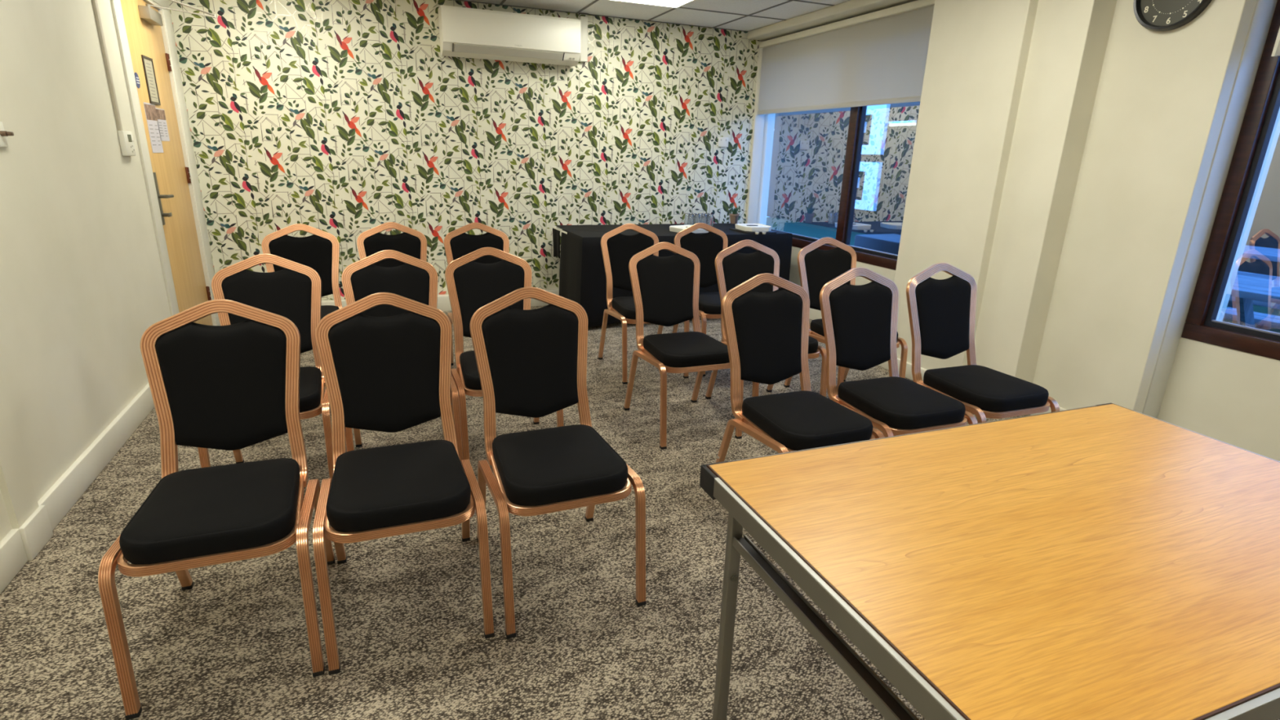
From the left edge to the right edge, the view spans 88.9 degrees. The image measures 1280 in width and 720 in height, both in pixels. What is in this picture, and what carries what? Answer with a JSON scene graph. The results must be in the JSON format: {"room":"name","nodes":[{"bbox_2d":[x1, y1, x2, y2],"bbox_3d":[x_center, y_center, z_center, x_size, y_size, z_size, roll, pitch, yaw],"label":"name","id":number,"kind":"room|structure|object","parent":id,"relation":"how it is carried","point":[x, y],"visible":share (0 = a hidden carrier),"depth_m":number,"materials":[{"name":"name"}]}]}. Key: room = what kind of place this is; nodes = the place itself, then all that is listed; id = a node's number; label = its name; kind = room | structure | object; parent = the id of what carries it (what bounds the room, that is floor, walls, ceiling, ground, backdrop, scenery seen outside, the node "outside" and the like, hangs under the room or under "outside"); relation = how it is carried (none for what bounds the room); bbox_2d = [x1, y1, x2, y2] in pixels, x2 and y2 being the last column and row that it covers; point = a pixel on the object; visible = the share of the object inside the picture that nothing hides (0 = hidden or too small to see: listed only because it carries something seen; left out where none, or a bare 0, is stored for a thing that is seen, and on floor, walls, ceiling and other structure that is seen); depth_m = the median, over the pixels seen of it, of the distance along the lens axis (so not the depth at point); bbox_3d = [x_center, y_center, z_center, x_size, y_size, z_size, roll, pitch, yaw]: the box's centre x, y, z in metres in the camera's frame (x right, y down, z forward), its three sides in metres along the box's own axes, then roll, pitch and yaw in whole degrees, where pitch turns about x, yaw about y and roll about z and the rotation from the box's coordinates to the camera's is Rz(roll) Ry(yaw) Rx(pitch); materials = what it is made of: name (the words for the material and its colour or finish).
{"room":"meeting room","nodes":[
{"label":"meeting room","id":0,"kind":"room"},
{"bbox_2d":[0,0,170,541],"bbox_3d":[-1.860,-0.325,1.259,0.138,2.475,8.180,-5,19,-21],"label":"wall","id":1,"kind":"structure","parent":0,"point":[82,280],"depth_m":2.69,"materials":[{"name":"beige paint"}]},
{"bbox_2d":[0,121,13,146],"bbox_3d":[-2.215,-0.784,2.268,0.040,0.085,0.090,-5,19,-21],"label":"switch","id":2,"kind":"object","parent":1,"relation":"attached to","point":[3,142],"visible":1,"depth_m":2.28,"materials":[{"name":"white plastic"}]},
{"bbox_2d":[0,121,8,146],"bbox_3d":[-2.228,-0.783,2.263,0.012,0.085,0.090,-5,19,-21],"label":"switch plate","id":3,"kind":"object","parent":2,"relation":"attached to","point":[3,142],"depth_m":2.28,"materials":[{"name":"white plastic"}]},
{"bbox_2d":[0,382,154,594],"bbox_3d":[-1.578,0.989,1.025,0.039,0.125,6.800,-5,19,-21],"label":"baseboard","id":4,"kind":"structure","parent":1,"relation":"attached to","point":[22,544],"depth_m":2.48,"materials":[{"name":"beige paint"}]},
{"bbox_2d":[91,0,122,130],"bbox_3d":[-2.684,-1.700,3.230,0.015,1.069,0.035,-5,19,-21],"label":"cable conduit","id":5,"kind":"object","parent":1,"relation":"attached to","point":[95,3],"visible":1,"depth_m":3.29,"materials":[{"name":"beige plastic"}]},
{"bbox_2d":[117,130,136,155],"bbox_3d":[-2.710,-1.145,3.451,0.028,0.125,0.145,-5,19,-21],"label":"thermostat","id":6,"kind":"object","parent":1,"relation":"attached to","point":[126,138],"visible":1,"depth_m":3.41,"materials":[{"name":"white plastic"}]},
{"bbox_2d":[110,0,220,325],"bbox_3d":[-3.077,-1.204,4.230,0.114,2.300,1.225,-5,19,-21],"label":"trim","id":7,"kind":"structure","parent":1,"relation":"attached to","point":[167,31],"depth_m":4.30,"materials":[{"name":"beige paint"}]},
{"bbox_2d":[120,0,217,325],"bbox_3d":[-2.898,-1.174,4.291,0.395,2.200,0.871,-5,19,-21],"label":"door","id":8,"kind":"structure","parent":1,"relation":"in","point":[143,21],"depth_m":4.23,"materials":[{"name":"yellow wood"}]},
{"bbox_2d":[134,71,140,88],"bbox_3d":[-2.903,-1.615,3.769,0.003,0.086,0.086,-5,19,-21],"label":"door sign","id":9,"kind":"object","parent":8,"relation":"attached to","point":[136,77],"visible":0.87,"depth_m":3.77,"materials":[{"name":"blue"}]},
{"bbox_2d":[141,54,160,105],"bbox_3d":[-3.001,-1.714,4.008,0.008,0.270,0.200,-5,19,-21],"label":"framed notice","id":10,"kind":"object","parent":8,"relation":"attached to","point":[148,64],"visible":1,"depth_m":4.00,"materials":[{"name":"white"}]},
{"bbox_2d":[142,102,163,152],"bbox_3d":[-2.967,-1.414,3.984,0.003,0.285,0.230,-5,19,-21],"label":"leaflet","id":11,"kind":"object","parent":8,"relation":"attached to","point":[149,108],"visible":1,"depth_m":3.97,"materials":[{"name":"grey paper"}]},
{"bbox_2d":[155,107,169,141],"bbox_3d":[-3.041,-1.497,4.157,0.003,0.195,0.210,-5,19,-21],"label":"leaflet","id":12,"kind":"object","parent":8,"relation":"attached to","point":[161,116],"visible":1,"depth_m":4.16,"materials":[{"name":"grey paper"}]},
{"bbox_2d":[168,0,775,300],"bbox_3d":[-1.049,-1.707,5.723,5.040,2.475,0.123,-5,19,-21],"label":"wall","id":13,"kind":"structure","parent":0,"point":[344,119],"depth_m":5.38,"materials":[{"name":"paper"}]},
{"bbox_2d":[320,288,559,311],"bbox_3d":[-1.092,-0.559,5.969,4.700,0.135,0.080,-5,19,-21],"label":"trim","id":14,"kind":"structure","parent":13,"relation":"attached to","point":[443,304],"depth_m":5.70,"materials":[{"name":"beige paint"}]},
{"bbox_2d":[437,4,581,66],"bbox_3d":[-1.032,-2.586,5.235,1.090,0.345,0.243,-5,19,-21],"label":"air conditioner","id":15,"kind":"object","parent":13,"relation":"attached to","point":[464,32],"visible":1,"depth_m":5.13,"materials":[{"name":"white plastic"}]},
{"bbox_2d":[578,16,587,62],"bbox_3d":[-0.480,-2.716,5.533,0.065,0.345,0.046,-5,19,-21],"label":"pipe cover","id":16,"kind":"object","parent":13,"relation":"attached to","point":[584,20],"visible":0.96,"depth_m":5.51,"materials":[{"name":"white plastic"}]},
{"bbox_2d":[717,137,728,146],"bbox_3d":[0.803,-2.098,6.286,0.110,0.088,0.013,-5,19,-21],"label":"wall socket","id":17,"kind":"object","parent":13,"relation":"attached to","point":[722,141],"visible":1,"depth_m":6.28,"materials":[{"name":"white plastic"}]},
{"bbox_2d":[745,40,766,223],"bbox_3d":[1.153,-1.922,6.481,0.125,2.250,0.035,-5,19,-21],"label":"trim","id":18,"kind":"structure","parent":13,"relation":"attached to","point":[757,146],"depth_m":6.43,"materials":[{"name":"beige paint"}]},
{"bbox_2d":[0,305,1279,719],"bbox_3d":[0.402,0.687,2.473,5.000,0.060,8.280,-5,19,-21],"label":"floor","id":19,"kind":"structure","parent":0,"point":[412,644],"depth_m":2.00,"materials":[{"name":"carpet"}]},
{"bbox_2d":[97,299,334,719],"bbox_3d":[-1.149,0.341,1.804,0.446,0.916,0.600,-5,19,-21],"label":"banquet chair","id":20,"kind":"object","parent":19,"relation":"on","point":[236,386],"visible":0.98,"depth_m":1.87,"materials":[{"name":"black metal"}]},
{"bbox_2d":[197,253,333,478],"bbox_3d":[-1.483,0.074,2.623,0.446,0.916,0.600,-5,19,-21],"label":"banquet chair","id":21,"kind":"object","parent":19,"relation":"on","point":[293,292],"visible":0.48,"depth_m":2.73,"materials":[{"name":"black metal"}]},
{"bbox_2d":[261,223,342,319],"bbox_3d":[-1.900,-0.277,3.699,0.446,0.916,0.600,-5,19,-21],"label":"banquet chair","id":22,"kind":"object","parent":19,"relation":"on","point":[319,251],"visible":0.31,"depth_m":3.83,"materials":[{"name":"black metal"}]},
{"bbox_2d":[356,222,426,266],"bbox_3d":[-1.449,-0.333,3.916,0.446,0.916,0.600,-5,19,-21],"label":"banquet chair","id":23,"kind":"object","parent":19,"relation":"on","point":[412,242],"visible":0.19,"depth_m":4.03,"materials":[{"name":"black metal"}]},
{"bbox_2d":[341,249,462,462],"bbox_3d":[-1.043,0.024,2.822,0.446,0.916,0.600,-5,19,-20],"label":"banquet chair","id":24,"kind":"object","parent":19,"relation":"on","point":[416,280],"visible":0.3,"depth_m":2.93,"materials":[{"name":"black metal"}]},
{"bbox_2d":[312,292,494,675],"bbox_3d":[-0.727,0.305,1.958,0.446,0.916,0.600,-5,19,-21],"label":"banquet chair","id":25,"kind":"object","parent":19,"relation":"on","point":[392,374],"visible":1,"depth_m":2.02,"materials":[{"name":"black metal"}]},
{"bbox_2d":[443,222,509,377],"bbox_3d":[-0.955,-0.354,4.029,0.446,0.916,0.600,-5,19,-21],"label":"banquet chair","id":26,"kind":"object","parent":19,"relation":"on","point":[457,243],"visible":0.32,"depth_m":4.14,"materials":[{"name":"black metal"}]},
{"bbox_2d":[444,247,563,460],"bbox_3d":[-0.637,-0.018,2.991,0.446,0.916,0.600,-5,19,-20],"label":"banquet chair","id":27,"kind":"object","parent":19,"relation":"on","point":[471,285],"visible":0.47,"depth_m":3.08,"materials":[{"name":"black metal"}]},
{"bbox_2d":[469,286,646,639],"bbox_3d":[-0.285,0.270,2.108,0.446,0.916,0.600,-6,19,-22],"label":"banquet chair","id":28,"kind":"object","parent":19,"relation":"on","point":[532,363],"visible":1,"depth_m":2.17,"materials":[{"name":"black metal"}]},
{"bbox_2d":[597,223,688,384],"bbox_3d":[0.014,-0.390,4.233,0.446,0.916,0.600,-5,19,-20],"label":"banquet chair","id":29,"kind":"object","parent":19,"relation":"on","point":[618,249],"visible":0.57,"depth_m":4.32,"materials":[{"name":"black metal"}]},
{"bbox_2d":[623,241,743,449],"bbox_3d":[0.216,-0.108,3.356,0.446,0.916,0.600,-5,19,-20],"label":"banquet chair","id":30,"kind":"object","parent":19,"relation":"on","point":[665,290],"visible":0.92,"depth_m":3.44,"materials":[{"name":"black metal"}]},
{"bbox_2d":[671,222,728,376],"bbox_3d":[0.510,-0.434,4.418,0.446,0.916,0.600,-5,19,-20],"label":"banquet chair","id":31,"kind":"object","parent":19,"relation":"on","point":[706,246],"visible":0.34,"depth_m":4.53,"materials":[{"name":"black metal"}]},
{"bbox_2d":[705,239,826,399],"bbox_3d":[0.691,-0.158,3.559,0.446,0.916,0.600,-5,19,-20],"label":"banquet chair","id":32,"kind":"object","parent":19,"relation":"on","point":[733,268],"visible":0.35,"depth_m":3.65,"materials":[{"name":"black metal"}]},
{"bbox_2d":[715,273,884,462],"bbox_3d":[0.600,0.171,2.505,0.446,0.916,0.600,-5,19,-22],"label":"banquet chair","id":33,"kind":"object","parent":19,"relation":"on","point":[767,333],"visible":0.89,"depth_m":2.58,"materials":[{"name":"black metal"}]},
{"bbox_2d":[783,236,907,394],"bbox_3d":[1.202,-0.215,3.786,0.446,0.916,0.600,-5,18,-19],"label":"banquet chair","id":34,"kind":"object","parent":19,"relation":"on","point":[817,267],"visible":0.38,"depth_m":3.88,"materials":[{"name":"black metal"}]},
{"bbox_2d":[819,266,977,437],"bbox_3d":[1.039,0.118,2.714,0.446,0.916,0.600,-5,19,-20],"label":"banquet chair","id":35,"kind":"object","parent":19,"relation":"on","point":[860,322],"visible":0.77,"depth_m":2.79,"materials":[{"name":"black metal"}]},
{"bbox_2d":[906,262,1059,422],"bbox_3d":[1.490,0.068,2.914,0.446,0.916,0.600,-5,19,-20],"label":"banquet chair","id":36,"kind":"object","parent":19,"relation":"on","point":[942,312],"visible":0.89,"depth_m":2.99,"materials":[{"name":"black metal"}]},
{"bbox_2d":[699,403,1279,719],"bbox_3d":[0.861,0.634,1.367,1.279,0.730,0.809,-5,19,-20],"label":"folding table","id":37,"kind":"object","parent":19,"relation":"on","point":[1107,561],"visible":1,"depth_m":1.10,"materials":[{"name":"brown wood"}]},
{"bbox_3d":[0.275,-0.802,5.889,1.881,0.722,0.851,-5,19,-21],"label":"trestle table","id":38,"kind":"object","parent":19,"relation":"on","visible":0},
{"bbox_2d":[552,222,792,327],"bbox_3d":[0.280,-0.812,5.854,2.010,0.704,0.935,-5,19,-21],"label":"tablecloth","id":39,"kind":"object","parent":38,"relation":"on","point":[582,277],"depth_m":5.33,"materials":[{"name":"black fabric"}]},
{"bbox_2d":[552,227,559,258],"bbox_3d":[-0.737,-1.024,5.744,0.021,0.250,0.252,-5,19,-21],"label":"folded cloth","id":40,"kind":"object","parent":39,"relation":"hanging from","point":[556,233],"visible":1,"depth_m":5.74,"materials":[{"name":"black fabric"}]},
{"bbox_2d":[684,213,689,225],"bbox_3d":[0.445,-1.320,6.127,0.062,0.108,0.062,-5,19,-21],"label":"glass tumbler","id":41,"kind":"object","parent":39,"relation":"on","point":[686,219],"visible":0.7,"depth_m":6.11,"materials":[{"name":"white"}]},
{"bbox_2d":[669,224,708,233],"bbox_3d":[0.425,-1.125,5.611,0.300,0.046,0.280,-11,21,-34],"label":"box","id":42,"kind":"object","parent":39,"relation":"on","point":[676,228],"visible":0.64,"depth_m":5.54,"materials":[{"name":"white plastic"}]},
{"bbox_2d":[687,213,693,225],"bbox_3d":[0.472,-1.298,6.060,0.062,0.108,0.062,-5,19,-21],"label":"glass tumbler","id":43,"kind":"object","parent":39,"relation":"on","point":[691,216],"visible":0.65,"depth_m":6.04,"materials":[{"name":"white"}]},
{"bbox_2d":[693,213,700,224],"bbox_3d":[0.535,-1.304,6.085,0.062,0.108,0.062,-5,19,-21],"label":"glass tumbler","id":44,"kind":"object","parent":39,"relation":"on","point":[697,216],"visible":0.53,"depth_m":6.06,"materials":[{"name":"white"}]},
{"bbox_2d":[700,213,706,223],"bbox_3d":[0.599,-1.310,6.109,0.062,0.108,0.062,-5,19,-21],"label":"glass tumbler","id":45,"kind":"object","parent":39,"relation":"on","point":[704,216],"visible":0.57,"depth_m":6.08,"materials":[{"name":"white"}]},
{"bbox_2d":[706,213,713,226],"bbox_3d":[0.662,-1.316,6.133,0.062,0.108,0.062,-5,19,-21],"label":"glass tumbler","id":46,"kind":"object","parent":39,"relation":"on","point":[710,216],"visible":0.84,"depth_m":6.11,"materials":[{"name":"white"}]},
{"bbox_2d":[728,206,739,224],"bbox_3d":[0.909,-1.388,6.278,0.105,0.174,0.104,-5,19,-21],"label":"potted plant","id":47,"kind":"object","parent":39,"relation":"on","point":[733,217],"visible":0.98,"depth_m":6.25,"materials":[{"name":"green plant"}]},
{"bbox_2d":[728,228,776,233],"bbox_3d":[0.999,-1.147,5.791,0.290,0.011,0.330,-5,19,-21],"label":"tray","id":48,"kind":"object","parent":39,"relation":"on","point":[734,229],"visible":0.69,"depth_m":5.68,"materials":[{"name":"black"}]},
{"bbox_2d":[735,223,771,231],"bbox_3d":[1.001,-1.171,5.778,0.260,0.042,0.300,-3,18,-16],"label":"box","id":49,"kind":"object","parent":48,"relation":"on","point":[744,227],"visible":1,"depth_m":5.68,"materials":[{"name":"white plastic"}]},
{"bbox_2d":[455,0,850,31],"bbox_3d":[0.472,-1.737,1.709,5.000,0.085,8.280,-5,19,-21],"label":"ceiling","id":50,"kind":"structure","parent":0,"point":[744,15],"depth_m":5.26,"materials":[{"name":"tile"}]},
{"bbox_2d":[608,0,695,8],"bbox_3d":[0.117,-2.660,4.755,0.630,0.011,0.630,-5,19,-21],"label":"recessed light","id":51,"kind":"object","parent":50,"relation":"in","point":[666,3],"visible":1,"depth_m":4.98,"materials":[{"name":"white plastic"}]},
{"bbox_2d":[755,0,1279,461],"bbox_3d":[2.597,-0.737,2.975,0.715,2.475,8.180,-5,19,-21],"label":"wall","id":52,"kind":"structure","parent":0,"point":[1064,150],"depth_m":3.32,"materials":[{"name":"beige paint"}]},
{"bbox_2d":[808,307,822,319],"bbox_3d":[1.588,-0.411,5.721,0.080,0.150,2.413,-5,19,-21],"label":"trim","id":53,"kind":"structure","parent":52,"relation":"attached to","point":[814,313],"depth_m":5.74,"materials":[{"name":"beige paint"}]},
{"bbox_2d":[746,0,916,40],"bbox_3d":[1.564,-2.673,5.018,0.240,0.067,2.490,-5,19,-21],"label":"trim","id":54,"kind":"structure","parent":52,"relation":"attached to","point":[852,8],"depth_m":5.14,"materials":[{"name":"beige paint"}]},
{"bbox_2d":[777,106,897,270],"bbox_3d":[1.672,-1.752,5.389,0.081,1.750,2.393,-5,19,-21],"label":"window","id":55,"kind":"structure","parent":52,"relation":"in","point":[857,114],"depth_m":5.28,"materials":[{"name":"black wood"}]},
{"bbox_2d":[757,0,935,115],"bbox_3d":[1.585,-2.334,5.177,0.085,0.637,2.409,-5,19,-21],"label":"roller blind","id":56,"kind":"object","parent":52,"relation":"attached to","point":[879,57],"visible":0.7,"depth_m":5.04,"materials":[{"name":"fabric"}]},
{"bbox_2d":[878,357,1066,414],"bbox_3d":[2.037,0.205,3.887,0.175,0.100,1.539,-10,21,-33],"label":"baseboard","id":57,"kind":"structure","parent":52,"relation":"attached to","point":[885,365],"depth_m":4.27,"materials":[{"name":"beige paint"}]},
{"bbox_2d":[1133,0,1212,31],"bbox_3d":[2.370,-1.643,2.892,0.040,0.334,0.334,-5,19,-21],"label":"wall clock","id":58,"kind":"object","parent":52,"relation":"attached to","point":[1152,15],"visible":1,"depth_m":2.93,"materials":[{"name":"black plastic"}]},
{"bbox_2d":[1142,0,1276,418],"bbox_3d":[2.592,-0.736,2.972,0.125,2.475,0.022,-5,19,-21],"label":"trim","id":59,"kind":"structure","parent":52,"relation":"attached to","point":[1264,10],"depth_m":2.96,"materials":[{"name":"white wood"}]},
{"bbox_2d":[1181,0,1279,359],"bbox_3d":[3.102,-0.627,1.946,0.081,1.750,2.226,-5,19,-21],"label":"window","id":60,"kind":"structure","parent":52,"relation":"in","point":[1201,325],"depth_m":2.93,"materials":[{"name":"black wood"}]},
{"bbox_2d":[1271,26,1279,56],"bbox_3d":[3.052,-1.232,1.700,0.085,0.570,2.147,-5,19,-21],"label":"roller blind","id":61,"kind":"object","parent":60,"relation":"attached to","point":[1276,51],"visible":1,"depth_m":2.71,"materials":[{"name":"fabric"}]},
{"label":"outside","id":62,"kind":"structure","parent":0,"visible":0},
{"bbox_2d":[765,217,1279,333],"bbox_3d":[6.739,-0.558,7.140,10.260,0.100,20.000,-5,19,-21],"label":"floor","id":63,"kind":"structure","parent":62,"point":[819,232],"depth_m":13.07,"materials":[{"name":"blue"}]},
{"bbox_2d":[853,233,901,254],"bbox_3d":[2.487,-0.834,6.330,0.500,0.680,0.750,-5,19,-21],"label":"storage box","id":64,"kind":"object","parent":63,"relation":"on","point":[888,243],"visible":0.22,"depth_m":6.23,"materials":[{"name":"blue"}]},
{"bbox_2d":[766,102,1279,276],"bbox_3d":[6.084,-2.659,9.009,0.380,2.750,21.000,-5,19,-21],"label":"building","id":65,"kind":"structure","parent":63,"relation":"on","point":[809,147],"depth_m":12.91,"materials":[{"name":"brick"}]},
{"bbox_2d":[888,120,916,126],"bbox_3d":[4.715,-4.256,11.741,0.055,0.080,0.640,-5,19,-21],"label":"strip light","id":66,"kind":"object","parent":65,"relation":"attached to","point":[913,122],"visible":1,"depth_m":11.70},
{"bbox_2d":[1223,274,1279,331],"bbox_3d":[3.848,0.049,3.593,1.650,0.767,1.800,-6,19,-24],"label":"picnic table","id":67,"kind":"object","parent":63,"relation":"on","point":[1246,289],"visible":0.06,"depth_m":4.11,"materials":[{"name":"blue wood"}]},
{"bbox_2d":[1227,244,1279,320],"bbox_3d":[5.379,-0.496,5.465,1.650,0.767,1.800,-5,19,-21],"label":"picnic table","id":68,"kind":"object","parent":63,"relation":"on","point":[1268,254],"visible":0.02,"depth_m":5.41,"materials":[{"name":"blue wood"}]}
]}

